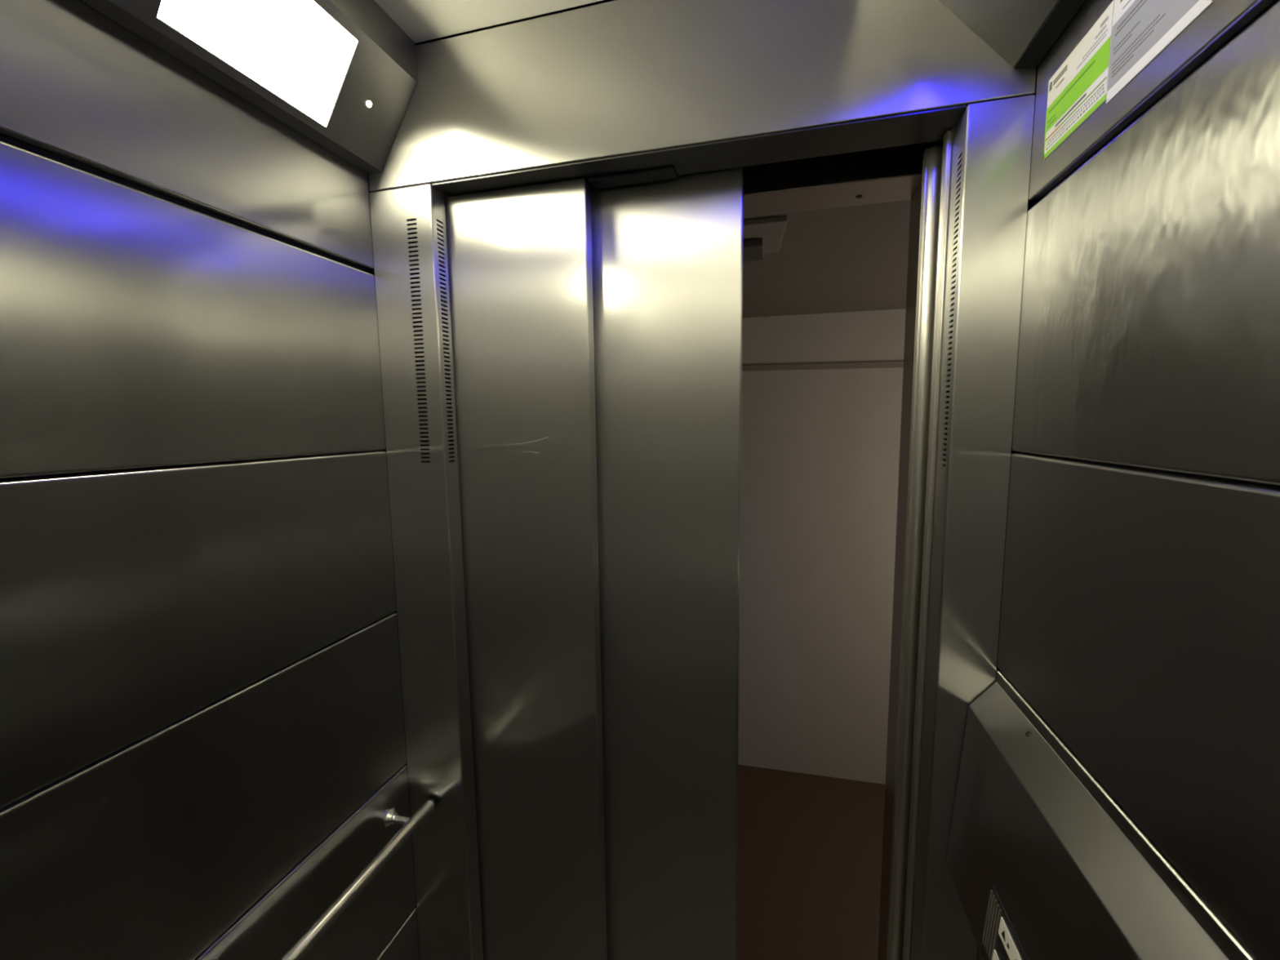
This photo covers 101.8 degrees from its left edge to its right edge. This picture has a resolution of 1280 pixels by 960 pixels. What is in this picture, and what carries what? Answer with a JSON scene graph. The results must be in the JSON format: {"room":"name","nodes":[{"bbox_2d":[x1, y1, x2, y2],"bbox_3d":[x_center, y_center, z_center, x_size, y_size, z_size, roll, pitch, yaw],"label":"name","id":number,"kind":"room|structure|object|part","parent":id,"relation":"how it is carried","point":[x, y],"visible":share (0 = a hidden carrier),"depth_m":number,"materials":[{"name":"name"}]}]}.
{"room":"elevator interior","nodes":[
{"label":"elevator interior","id":0,"kind":"room"},
{"bbox_2d":[0,0,420,959],"bbox_3d":[-0.625,0.435,0.439,0.030,2.248,1.300,1,7,15],"label":"wall","id":1,"kind":"structure","parent":0,"point":[202,738],"depth_m":0.63,"materials":[{"name":"silver metal"}]},
{"bbox_3d":[-0.633,-0.488,0.314,0.012,0.366,1.220,1,7,15],"label":"panel","id":2,"kind":"part","parent":1,"relation":"part of","materials":[{"name":"silver metal"}]},
{"bbox_3d":[-0.629,-0.142,0.352,0.012,0.310,1.220,1,7,15],"label":"panel","id":3,"kind":"part","parent":1,"relation":"part of","materials":[{"name":"silver metal"}]},
{"bbox_3d":[-0.625,0.166,0.387,0.012,0.304,1.220,1,7,15],"label":"panel","id":4,"kind":"part","parent":1,"relation":"part of","materials":[{"name":"silver metal"}]},
{"bbox_3d":[-0.622,0.473,0.421,0.012,0.308,1.220,1,7,15],"label":"panel","id":5,"kind":"part","parent":1,"relation":"part of","materials":[{"name":"silver metal"}]},
{"bbox_3d":[-0.618,0.782,0.456,0.012,0.308,1.220,1,7,15],"label":"panel","id":6,"kind":"part","parent":1,"relation":"part of","materials":[{"name":"silver metal"}]},
{"bbox_2d":[280,798,436,959],"bbox_3d":[-0.578,0.696,0.444,0.067,0.031,1.196,1,7,15],"label":"handrail","id":7,"kind":"object","parent":1,"relation":"attached to","point":[300,948],"visible":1,"depth_m":0.84,"materials":[{"name":"silver metal"}]},
{"bbox_3d":[-0.614,1.091,0.490,0.012,0.308,1.220,1,7,15],"label":"panel","id":8,"kind":"part","parent":1,"relation":"part of","materials":[{"name":"silver metal"}]},
{"bbox_2d":[373,0,603,43],"bbox_3d":[-0.146,-0.656,0.165,1.024,0.030,1.219,1,7,15],"label":"ceiling","id":9,"kind":"structure","parent":0,"point":[422,20],"depth_m":0.79,"materials":[{"name":"silver metal"}]},
{"bbox_2d":[80,0,417,173],"bbox_3d":[-0.574,-0.555,0.291,0.110,0.187,1.219,1,7,15],"label":"ceiling light","id":10,"kind":"object","parent":9,"relation":"attached to","point":[342,74],"visible":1,"depth_m":0.71,"materials":[{"name":"silver metal"}]},
{"bbox_2d":[157,0,356,125],"bbox_3d":[-0.468,-0.569,0.656,0.072,0.111,0.224,1,7,15],"label":"diffuser","id":11,"kind":"object","parent":10,"relation":"attached to","point":[297,58],"depth_m":0.67,"materials":[{"name":"white plastic"}]},
{"bbox_2d":[415,0,613,44],"bbox_3d":[-0.072,0.214,1.074,1.610,2.526,0.240,1,7,15],"label":"wall","id":12,"kind":"structure","parent":0,"point":[603,1],"depth_m":1.00,"materials":[{"name":"metal"}]},
{"bbox_2d":[368,0,1036,959],"bbox_3d":[0.034,0.389,0.918,0.999,2.214,0.086,1,7,15],"label":"wall","id":13,"kind":"structure","parent":0,"point":[615,86],"depth_m":0.77,"materials":[{"name":"silver metal"}]},
{"bbox_2d":[444,177,607,959],"bbox_3d":[-0.274,0.485,1.028,0.412,1.986,0.028,1,7,15],"label":"door","id":14,"kind":"structure","parent":13,"relation":"in","point":[519,259],"depth_m":0.96,"materials":[{"name":"silver metal"}]},
{"bbox_2d":[588,166,677,189],"bbox_3d":[-0.012,-0.496,0.855,0.143,0.005,0.034,1,7,15],"label":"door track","id":15,"kind":"object","parent":13,"relation":"attached to","point":[665,173],"visible":1,"depth_m":0.85,"materials":[{"name":"black metal"}]},
{"bbox_2d":[590,166,743,959],"bbox_3d":[-0.023,0.458,1.004,0.419,2.038,0.028,1,7,15],"label":"door","id":16,"kind":"structure","parent":13,"relation":"in","point":[667,255],"depth_m":0.93,"materials":[{"name":"silver metal"}]},
{"bbox_3d":[0.046,-0.496,0.814,0.799,0.003,0.082,1,7,15],"label":"soffit plate","id":17,"kind":"part","parent":13,"relation":"part of","materials":[{"name":"grey metal"}]},
{"bbox_3d":[0.021,-0.605,0.807,0.999,0.215,0.086,1,7,15],"label":"header panel","id":18,"kind":"part","parent":13,"relation":"part of","materials":[{"name":"silver metal"}]},
{"bbox_2d":[743,140,943,959],"bbox_3d":[0.109,0.428,1.120,0.925,2.086,0.107,1,7,15],"label":"door frame","id":19,"kind":"structure","parent":13,"relation":"attached to","point":[891,174],"depth_m":0.94,"materials":[{"name":"silver metal"}]},
{"bbox_2d":[736,764,884,959],"bbox_3d":[0.632,1.414,1.887,4.500,0.050,1.415,1,7,15],"label":"floor","id":20,"kind":"structure","parent":0,"point":[810,846],"depth_m":1.87,"materials":[{"name":"brown tile"}]},
{"bbox_2d":[737,308,906,784],"bbox_3d":[0.905,0.321,2.272,4.200,2.030,0.121,1,7,13],"label":"wall","id":21,"kind":"structure","parent":0,"point":[820,447],"depth_m":2.24,"materials":[{"name":"paint"}]},
{"bbox_2d":[742,360,903,371],"bbox_3d":[0.880,-0.467,2.119,4.200,0.028,0.018,1,7,13],"label":"trim","id":22,"kind":"structure","parent":21,"relation":"attached to","point":[900,363],"depth_m":2.14,"materials":[{"name":"brown"}]},
{"bbox_2d":[742,200,911,317],"bbox_3d":[0.607,-0.653,1.656,4.500,0.050,1.414,1,7,15],"label":"ceiling","id":23,"kind":"structure","parent":0,"point":[853,258],"depth_m":1.47,"materials":[{"name":"paint"}]},
{"bbox_2d":[742,215,787,262],"bbox_3d":[0.240,-0.561,1.232,0.208,0.030,0.215,1,7,15],"label":"recessed light","id":24,"kind":"object","parent":23,"relation":"in","point":[762,236],"visible":0.41,"depth_m":1.20,"materials":[{"name":"grey"}]},
{"bbox_2d":[977,0,1279,959],"bbox_3d":[0.371,0.453,0.178,0.030,2.248,1.300,1,7,15],"label":"wall","id":25,"kind":"structure","parent":0,"point":[1139,636],"depth_m":0.42,"materials":[{"name":"silver metal"}]},
{"bbox_3d":[0.361,0.799,0.199,0.012,0.308,1.220,1,7,15],"label":"panel","id":26,"kind":"part","parent":25,"relation":"part of","materials":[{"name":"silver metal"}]},
{"bbox_2d":[939,0,1085,68],"bbox_3d":[0.243,-0.541,0.076,0.196,0.187,1.219,1,7,15],"label":"ceiling","id":27,"kind":"structure","parent":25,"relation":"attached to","point":[1022,32],"depth_m":0.61,"materials":[{"name":"silver metal"}]},
{"bbox_2d":[1043,0,1114,160],"bbox_3d":[0.470,-0.423,0.562,0.001,0.089,0.124,1,7,15],"label":"notice sign","id":28,"kind":"object","parent":25,"relation":"attached to","point":[1078,87],"visible":1,"depth_m":0.55,"materials":[{"name":"white"}]},
{"bbox_2d":[945,681,1229,959],"bbox_3d":[0.340,0.490,0.231,0.055,0.291,1.098,1,7,15],"label":"console","id":29,"kind":"object","parent":25,"relation":"attached to","point":[1038,869],"visible":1,"depth_m":0.54,"materials":[{"name":"silver metal"}]},
{"bbox_2d":[982,889,1001,959],"bbox_3d":[0.419,0.532,0.619,0.007,0.071,0.028,1,7,15],"label":"speaker grille","id":30,"kind":"object","parent":29,"relation":"attached to","point":[992,922],"depth_m":0.62,"materials":[{"name":"grey metal"}]},
{"bbox_3d":[0.398,0.565,0.551,0.003,0.020,0.126,1,7,15],"label":"label plate","id":31,"kind":"part","parent":29,"relation":"part of","materials":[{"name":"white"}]},
{"bbox_3d":[0.364,0.563,0.408,0.008,0.094,0.474,1,7,15],"label":"button panel","id":32,"kind":"part","parent":29,"relation":"part of","materials":[{"name":"black plastic"}]},
{"bbox_3d":[0.400,0.520,0.542,0.003,0.021,0.120,1,7,15],"label":"label plate","id":33,"kind":"part","parent":29,"relation":"part of","materials":[{"name":"white"}]},
{"bbox_3d":[0.358,0.490,0.164,0.012,0.308,1.220,1,7,15],"label":"panel","id":34,"kind":"part","parent":25,"relation":"part of","materials":[{"name":"silver metal"}]},
{"bbox_3d":[0.354,0.183,0.130,0.012,0.304,1.220,1,7,15],"label":"panel","id":35,"kind":"part","parent":25,"relation":"part of","materials":[{"name":"silver metal"}]},
{"bbox_3d":[0.350,-0.126,0.096,0.012,0.310,1.220,1,7,15],"label":"panel","id":36,"kind":"part","parent":25,"relation":"part of","materials":[{"name":"silver metal"}]},
{"bbox_3d":[0.346,-0.471,0.057,0.012,0.366,1.220,1,7,15],"label":"panel","id":37,"kind":"part","parent":25,"relation":"part of","materials":[{"name":"silver metal"}]},
{"bbox_2d":[1106,0,1213,103],"bbox_3d":[0.438,-0.406,0.440,0.001,0.094,0.128,1,7,15],"label":"notice sign","id":38,"kind":"object","parent":25,"relation":"attached to","point":[1141,29],"visible":1,"depth_m":0.46,"materials":[{"name":"white paper"}]},
{"bbox_3d":[0.060,1.486,1.152,1.070,0.024,0.303,1,7,15],"label":"door sill","id":39,"kind":"structure","parent":0,"visible":0},
{"bbox_2d":[886,146,942,959],"bbox_3d":[0.476,0.497,0.878,0.080,1.991,0.018,1,7,15],"label":"post","id":40,"kind":"object","parent":39,"relation":"on","point":[932,157],"visible":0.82,"depth_m":0.83,"materials":[{"name":"silver metal"}]},
{"bbox_2d":[902,130,954,959],"bbox_3d":[0.464,0.502,0.839,0.044,1.991,0.018,1,7,15],"label":"door frame","id":41,"kind":"structure","parent":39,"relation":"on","point":[948,144],"depth_m":0.79,"materials":[{"name":"silver metal"}]}
]}

